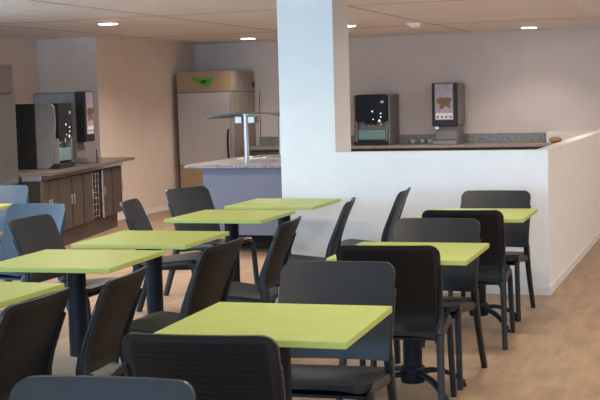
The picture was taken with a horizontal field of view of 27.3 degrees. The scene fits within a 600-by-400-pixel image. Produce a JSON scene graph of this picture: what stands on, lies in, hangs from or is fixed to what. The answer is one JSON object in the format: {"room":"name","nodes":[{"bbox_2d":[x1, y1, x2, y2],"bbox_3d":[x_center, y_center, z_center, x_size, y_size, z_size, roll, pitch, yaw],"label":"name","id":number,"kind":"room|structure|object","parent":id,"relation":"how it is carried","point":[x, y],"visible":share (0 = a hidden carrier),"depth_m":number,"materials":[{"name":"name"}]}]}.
{"room":"eatery","nodes":[
{"label":"eatery","id":0,"kind":"room"},
{"bbox_2d":[0,37,195,214],"bbox_3d":[-5.449,-0.255,9.072,1.060,2.385,20.740,0,5,19],"label":"wall","id":1,"kind":"structure","parent":0,"point":[133,83],"depth_m":16.45,"materials":[{"name":"beige paint"}]},
{"bbox_2d":[117,204,168,220],"bbox_3d":[-2.018,0.135,17.298,0.012,0.075,3.080,0,5,19],"label":"baseboard","id":2,"kind":"structure","parent":1,"relation":"attached to","point":[163,207],"depth_m":17.19,"materials":[{"name":"paint"}]},
{"bbox_2d":[0,210,599,399],"bbox_3d":[0.864,1.010,6.988,14.360,0.120,21.140,0,5,19],"label":"floor","id":3,"kind":"structure","parent":0,"point":[553,353],"depth_m":7.62,"materials":[{"name":"wood"}]},
{"bbox_2d":[0,204,10,209],"bbox_3d":[-2.716,0.433,9.809,0.700,0.750,0.700,0,5,16],"label":"cafe table","id":4,"kind":"object","parent":3,"relation":"on","point":[2,206],"visible":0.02,"depth_m":9.85,"materials":[{"name":"green laminate"}]},
{"bbox_2d":[0,64,18,260],"bbox_3d":[-3.267,-0.352,12.162,0.779,1.955,0.962,-1,5,8],"label":"refrigerator","id":5,"kind":"object","parent":3,"relation":"on","point":[8,134],"visible":0.52,"depth_m":12.33,"materials":[{"name":"metal"}]},
{"bbox_2d":[0,185,28,281],"bbox_3d":[-2.642,0.319,10.637,0.540,0.852,0.591,-1,5,7],"label":"dining chair","id":6,"kind":"object","parent":3,"relation":"on","point":[9,194],"visible":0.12,"depth_m":10.81,"materials":[{"name":"blue plastic"}]},
{"bbox_2d":[0,282,63,307],"bbox_3d":[-1.484,0.773,5.311,0.700,0.750,0.700,0,5,19],"label":"cafe table","id":7,"kind":"object","parent":3,"relation":"on","point":[11,293],"visible":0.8,"depth_m":5.33,"materials":[{"name":"laminate"},{"name":"black metal"}]},
{"bbox_2d":[0,203,67,310],"bbox_3d":[-1.953,0.473,8.562,0.540,0.852,0.591,1,5,24],"label":"dining chair","id":8,"kind":"object","parent":3,"relation":"on","point":[8,250],"visible":0.28,"depth_m":8.74,"materials":[{"name":"blue plastic"}]},
{"bbox_2d":[0,287,70,399],"bbox_3d":[-1.189,0.776,4.653,0.591,0.852,0.540,0,5,17],"label":"dining chair","id":9,"kind":"object","parent":3,"relation":"on","point":[30,330],"visible":0.8,"depth_m":4.54,"materials":[{"name":"black plastic"}]},
{"bbox_2d":[8,214,117,322],"bbox_3d":[-1.442,0.533,7.673,0.591,0.852,0.540,0,5,19],"label":"dining chair","id":10,"kind":"object","parent":3,"relation":"on","point":[31,234],"visible":0.39,"depth_m":7.69,"materials":[{"name":"black plastic"}]},
{"bbox_2d":[18,157,134,245],"bbox_3d":[-2.730,0.016,14.257,0.830,0.850,3.200,-1,5,8],"label":"cabinet","id":11,"kind":"object","parent":3,"relation":"on","point":[91,193],"depth_m":13.95,"materials":[{"name":"brown wood"},{"name":"brown granite"},{"name":"chrome"}]},
{"bbox_2d":[15,103,74,169],"bbox_3d":[-2.822,-0.705,13.550,0.550,0.705,0.533,-1,5,8],"label":"coffee machine","id":12,"kind":"object","parent":11,"relation":"on","point":[44,131],"visible":0.99,"depth_m":13.29,"materials":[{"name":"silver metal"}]},
{"bbox_2d":[49,161,74,168],"bbox_3d":[-2.608,-0.383,13.536,0.130,0.055,0.490,-1,5,8],"label":"drip tray","id":13,"kind":"object","parent":12,"relation":"on","point":[52,164],"depth_m":13.32,"materials":[{"name":"black plastic"}]},
{"bbox_2d":[59,147,71,160],"bbox_3d":[-2.613,-0.501,13.541,0.089,0.140,0.400,-1,5,8],"label":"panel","id":14,"kind":"object","parent":12,"relation":"on","point":[65,153],"depth_m":13.55,"materials":[{"name":"teal plastic"}]},
{"bbox_2d":[34,91,96,163],"bbox_3d":[-2.760,-0.852,14.521,0.640,0.835,0.340,-1,5,8],"label":"dispenser","id":15,"kind":"object","parent":11,"relation":"on","point":[82,109],"visible":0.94,"depth_m":14.34,"materials":[{"name":"silver metal"}]},
{"bbox_2d":[73,157,96,163],"bbox_3d":[-2.715,-0.465,14.548,0.570,0.058,0.330,-1,5,8],"label":"drip tray","id":16,"kind":"object","parent":15,"relation":"on","point":[77,160],"depth_m":14.37,"materials":[{"name":"silver metal"}]},
{"bbox_2d":[18,157,134,176],"bbox_3d":[-2.741,-0.390,14.223,0.830,0.035,3.200,-1,5,8],"label":"countertop","id":17,"kind":"structure","parent":11,"relation":"on","point":[104,161],"depth_m":13.44,"materials":[{"name":"brown stone"}]},
{"bbox_2d":[0,249,163,356],"bbox_3d":[-1.150,0.674,6.404,0.700,0.750,0.700,0,5,16],"label":"cafe table","id":18,"kind":"object","parent":3,"relation":"on","point":[75,263],"visible":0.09,"depth_m":6.35,"materials":[{"name":"laminate"},{"name":"black metal"}]},
{"bbox_2d":[52,266,147,375],"bbox_3d":[-0.948,0.725,5.193,0.591,0.852,0.540,0,5,12],"label":"dining chair","id":19,"kind":"object","parent":3,"relation":"on","point":[113,313],"visible":0.53,"depth_m":5.08,"materials":[{"name":"black plastic"}]},
{"bbox_2d":[9,375,195,399],"bbox_3d":[-0.546,0.902,2.929,0.540,0.852,0.591,0,5,13],"label":"dining chair","id":20,"kind":"object","parent":3,"relation":"on","point":[36,387],"visible":1,"depth_m":3.15,"materials":[{"name":"black plastic"}]},
{"bbox_2d":[71,230,228,356],"bbox_3d":[-0.857,0.593,7.293,0.700,0.750,0.700,0,5,18],"label":"cafe table","id":21,"kind":"object","parent":3,"relation":"on","point":[126,239],"visible":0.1,"depth_m":7.24,"materials":[{"name":"laminate"},{"name":"black metal"}]},
{"bbox_2d":[119,198,200,311],"bbox_3d":[-0.957,0.425,8.820,0.591,0.852,0.540,-1,5,6],"label":"dining chair","id":22,"kind":"object","parent":3,"relation":"on","point":[133,210],"visible":0.45,"depth_m":8.83,"materials":[{"name":"black plastic"}]},
{"bbox_2d":[112,237,243,362],"bbox_3d":[-0.601,0.631,6.220,0.591,0.852,0.540,0,5,20],"label":"dining chair","id":23,"kind":"object","parent":3,"relation":"on","point":[210,282],"visible":0.46,"depth_m":6.09,"materials":[{"name":"black plastic"}]},
{"bbox_2d":[121,332,285,399],"bbox_3d":[-0.243,0.805,4.002,0.540,0.852,0.591,0,5,13],"label":"dining chair","id":24,"kind":"object","parent":3,"relation":"on","point":[217,367],"visible":0.88,"depth_m":3.74,"materials":[{"name":"black plastic"}]},
{"bbox_2d":[163,186,258,295],"bbox_3d":[-0.711,0.333,9.860,0.591,0.852,0.540,2,6,37],"label":"dining chair","id":25,"kind":"object","parent":3,"relation":"on","point":[186,200],"visible":0.44,"depth_m":9.89,"materials":[{"name":"black plastic"}]},
{"bbox_2d":[177,71,255,187],"bbox_3d":[-1.210,-0.890,18.028,0.872,1.955,0.939,0,5,19],"label":"refrigerator","id":26,"kind":"object","parent":3,"relation":"on","point":[201,95],"visible":0.7,"depth_m":17.65,"materials":[{"name":"silver metal"}]},
{"bbox_2d":[164,210,294,281],"bbox_3d":[-0.467,0.475,8.600,0.700,0.750,0.700,0,5,19],"label":"cafe table","id":27,"kind":"object","parent":3,"relation":"on","point":[231,219],"visible":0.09,"depth_m":8.52,"materials":[{"name":"green laminate"}]},
{"bbox_2d":[185,155,281,248],"bbox_3d":[-0.289,0.014,13.028,1.315,0.930,1.520,0,5,19],"label":"kitchen island","id":28,"kind":"object","parent":3,"relation":"on","point":[230,181],"visible":0.48,"depth_m":12.39,"materials":[{"name":"paint"}]},
{"bbox_2d":[185,157,280,168],"bbox_3d":[-0.300,-0.401,12.993,1.315,0.038,1.520,0,5,19],"label":"island countertop","id":29,"kind":"structure","parent":28,"relation":"on","point":[231,162],"depth_m":12.45,"materials":[{"name":"stone"}]},
{"bbox_2d":[203,111,280,162],"bbox_3d":[-0.380,-0.681,13.073,0.880,0.509,1.175,0,5,19],"label":"sneeze guard","id":30,"kind":"object","parent":29,"relation":"on","point":[245,119],"visible":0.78,"depth_m":12.57,"materials":[{"name":"metal"}]},
{"bbox_2d":[235,117,240,122],"bbox_3d":[-0.630,-0.814,12.568,0.064,0.058,0.006,0,5,19],"label":"lamp","id":31,"kind":"object","parent":30,"relation":"attached to","point":[237,119],"depth_m":12.57,"materials":[{"name":"white glass"}]},
{"bbox_2d":[248,117,253,122],"bbox_3d":[-0.497,-0.813,12.521,0.064,0.058,0.006,0,5,19],"label":"lamp","id":32,"kind":"object","parent":30,"relation":"attached to","point":[250,119],"depth_m":12.52,"materials":[{"name":"white glass"}]},
{"bbox_2d":[228,216,301,302],"bbox_3d":[-0.289,0.538,7.252,0.591,0.852,0.540,0,5,13],"label":"dining chair","id":33,"kind":"object","parent":3,"relation":"on","point":[279,251],"visible":0.49,"depth_m":7.08,"materials":[{"name":"black plastic"}]},
{"bbox_2d":[154,302,391,399],"bbox_3d":[-0.076,0.806,4.478,0.700,0.750,0.700,0,5,17],"label":"cafe table","id":34,"kind":"object","parent":3,"relation":"on","point":[318,326],"visible":0.84,"depth_m":4.41,"materials":[{"name":"laminate"}]},
{"bbox_2d":[224,198,340,286],"bbox_3d":[-0.115,0.391,9.501,0.700,0.750,0.700,0,5,19],"label":"cafe table","id":35,"kind":"object","parent":3,"relation":"on","point":[259,203],"visible":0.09,"depth_m":9.36,"materials":[{"name":"green laminate"}]},
{"bbox_2d":[272,197,355,302],"bbox_3d":[0.100,0.425,8.489,0.591,0.852,0.540,-1,5,8],"label":"dining chair","id":36,"kind":"object","parent":3,"relation":"on","point":[334,243],"visible":0.38,"depth_m":8.31,"materials":[{"name":"black plastic"}]},
{"bbox_2d":[278,261,397,399],"bbox_3d":[0.111,0.710,5.042,0.540,0.852,0.591,0,5,14],"label":"dining chair","id":37,"kind":"object","parent":3,"relation":"on","point":[372,283],"visible":0.62,"depth_m":5.17,"materials":[{"name":"black plastic"}]},
{"bbox_2d":[341,187,410,244],"bbox_3d":[0.546,0.345,9.314,0.591,0.852,0.540,0,5,13],"label":"dining chair","id":38,"kind":"object","parent":3,"relation":"on","point":[399,203],"visible":0.38,"depth_m":9.11,"materials":[{"name":"black plastic"}]},
{"bbox_2d":[336,245,456,399],"bbox_3d":[0.480,0.614,6.087,0.540,0.852,0.591,0,5,14],"label":"dining chair","id":39,"kind":"object","parent":3,"relation":"on","point":[419,314],"visible":0.57,"depth_m":5.86,"materials":[{"name":"black plastic"}]},
{"bbox_2d":[243,132,554,155],"bbox_3d":[1.750,-0.412,17.199,5.190,0.985,0.699,0,5,19],"label":"countertop","id":40,"kind":"structure","parent":3,"relation":"on","point":[477,141],"depth_m":17.07,"materials":[{"name":"stone"}]},
{"bbox_2d":[353,94,399,145],"bbox_3d":[1.075,-1.137,17.426,0.533,0.705,0.550,0,5,19],"label":"coffee machine","id":41,"kind":"object","parent":40,"relation":"on","point":[375,116],"visible":1,"depth_m":17.20,"materials":[{"name":"silver metal"}]},
{"bbox_2d":[354,141,388,145],"bbox_3d":[1.004,-0.795,17.259,0.490,0.055,0.130,0,5,19],"label":"drip tray","id":42,"kind":"object","parent":41,"relation":"on","point":[356,142],"depth_m":17.20,"materials":[{"name":"black plastic"}]},
{"bbox_2d":[358,129,385,139],"bbox_3d":[1.017,-0.912,17.249,0.400,0.140,0.089,0,5,19],"label":"tray","id":43,"kind":"object","parent":41,"relation":"on","point":[363,134],"depth_m":17.21,"materials":[{"name":"teal plastic"}]},
{"bbox_2d":[432,83,464,144],"bbox_3d":[2.058,-1.197,17.052,0.340,0.835,0.640,0,5,19],"label":"dispenser","id":44,"kind":"object","parent":40,"relation":"on","point":[448,99],"visible":1,"depth_m":16.79,"materials":[{"name":"silver metal"}]},
{"bbox_2d":[433,139,464,144],"bbox_3d":[2.056,-0.807,17.051,0.330,0.058,0.570,0,5,19],"label":"drip tray","id":45,"kind":"object","parent":44,"relation":"on","point":[438,141],"depth_m":16.81,"materials":[{"name":"silver metal"}]},
{"bbox_2d":[326,242,488,399],"bbox_3d":[0.578,0.632,6.368,0.700,0.750,0.700,0,5,18],"label":"cafe table","id":46,"kind":"object","parent":3,"relation":"on","point":[412,371],"visible":0.48,"depth_m":6.34,"materials":[{"name":"green laminate"}]},
{"bbox_2d":[370,218,487,389],"bbox_3d":[0.700,0.552,6.773,0.540,0.852,0.591,0,5,20],"label":"dining chair","id":47,"kind":"object","parent":3,"relation":"on","point":[440,230],"visible":0.52,"depth_m":6.88,"materials":[{"name":"black plastic"}]},
{"bbox_2d":[422,210,514,349],"bbox_3d":[1.060,0.462,7.742,0.540,0.852,0.591,0,5,16],"label":"dining chair","id":48,"kind":"object","parent":3,"relation":"on","point":[493,269],"visible":0.56,"depth_m":7.50,"materials":[{"name":"black plastic"}]},
{"bbox_2d":[416,208,536,331],"bbox_3d":[1.190,0.462,8.239,0.700,0.750,0.700,0,5,18],"label":"cafe table","id":49,"kind":"object","parent":3,"relation":"on","point":[511,215],"visible":0.31,"depth_m":8.21,"materials":[{"name":"green laminate"}]},
{"bbox_2d":[448,190,535,321],"bbox_3d":[1.337,0.379,8.661,0.540,0.852,0.591,0,5,19],"label":"dining chair","id":50,"kind":"object","parent":3,"relation":"on","point":[516,234],"visible":0.5,"depth_m":8.77,"materials":[{"name":"black plastic"}]},
{"bbox_2d":[0,0,599,44],"bbox_3d":[-2.516,-1.503,8.041,7.270,0.120,20.940,0,5,19],"label":"ceiling","id":51,"kind":"structure","parent":0,"point":[446,13],"depth_m":12.99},
{"bbox_2d":[97,22,118,24],"bbox_3d":[-2.027,-1.862,13.036,0.236,0.012,0.236,0,5,19],"label":"recessed light","id":52,"kind":"object","parent":51,"relation":"in","point":[104,23],"visible":1,"depth_m":12.96,"materials":[{"name":"white plastic"}]},
{"bbox_2d":[0,0,591,43],"bbox_3d":[-2.035,-1.438,7.827,6.200,0.004,20.640,0,5,19],"label":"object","id":53,"kind":"structure","parent":51,"relation":"attached to","point":[30,0],"depth_m":12.79,"materials":[{"name":"white metal"}]},
{"bbox_2d":[406,23,423,27],"bbox_3d":[1.352,-2.049,14.501,0.170,0.058,0.170,0,5,19],"label":"smoke detector","id":54,"kind":"object","parent":51,"relation":"attached to","point":[412,25],"visible":1,"depth_m":14.45,"materials":[{"name":"white plastic"}]},
{"bbox_2d":[277,0,350,256],"bbox_3d":[0.132,-0.488,10.129,0.465,2.385,0.428,0,5,19],"label":"wall pillar","id":55,"kind":"structure","parent":0,"point":[313,40],"depth_m":9.92,"materials":[{"name":"white paint"}]},
{"bbox_2d":[195,27,599,145],"bbox_3d":[4.255,-1.498,16.705,14.360,3.100,0.200,0,5,19],"label":"wall","id":56,"kind":"structure","parent":0,"point":[529,81],"depth_m":17.22,"materials":[{"name":"paint"}]},
{"bbox_2d":[259,91,260,136],"bbox_3d":[-0.597,-1.276,18.292,0.015,0.671,0.036,0,5,19],"label":"power cable","id":57,"kind":"object","parent":56,"relation":"attached to","point":[259,91],"visible":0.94,"depth_m":18.30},
{"bbox_2d":[259,132,545,144],"bbox_3d":[1.411,-0.851,17.636,4.260,0.165,0.024,0,5,19],"label":"backsplash","id":58,"kind":"structure","parent":56,"relation":"attached to","point":[477,137],"depth_m":17.23,"materials":[{"name":"stone"}]},
{"bbox_2d":[336,129,599,286],"bbox_3d":[2.359,-0.162,13.268,1.678,1.104,7.740,0,5,19],"label":"wall partition","id":59,"kind":"structure","parent":0,"point":[562,179],"depth_m":9.71,"materials":[{"name":"white paint"}]},
{"bbox_2d":[443,231,599,294],"bbox_3d":[2.157,0.357,13.380,2.155,0.062,7.752,0,5,19],"label":"baseboard","id":60,"kind":"structure","parent":59,"relation":"attached to","point":[489,289],"depth_m":9.61,"materials":[{"name":"paint"}]},
{"bbox_2d":[546,131,591,142],"bbox_3d":[3.823,-0.428,16.656,0.933,1.000,0.360,0,5,19],"label":"wall ledge","id":61,"kind":"object","parent":59,"relation":"attached to","point":[564,135],"visible":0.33,"depth_m":16.53,"materials":[{"name":"white paint"}]},
{"bbox_2d":[549,137,561,142],"bbox_3d":[3.401,-0.804,16.450,0.172,0.082,0.118,0,5,19],"label":"bread roll","id":62,"kind":"object","parent":61,"relation":"on","point":[552,139],"visible":0.97,"depth_m":16.41,"materials":[{"name":"orange food"}]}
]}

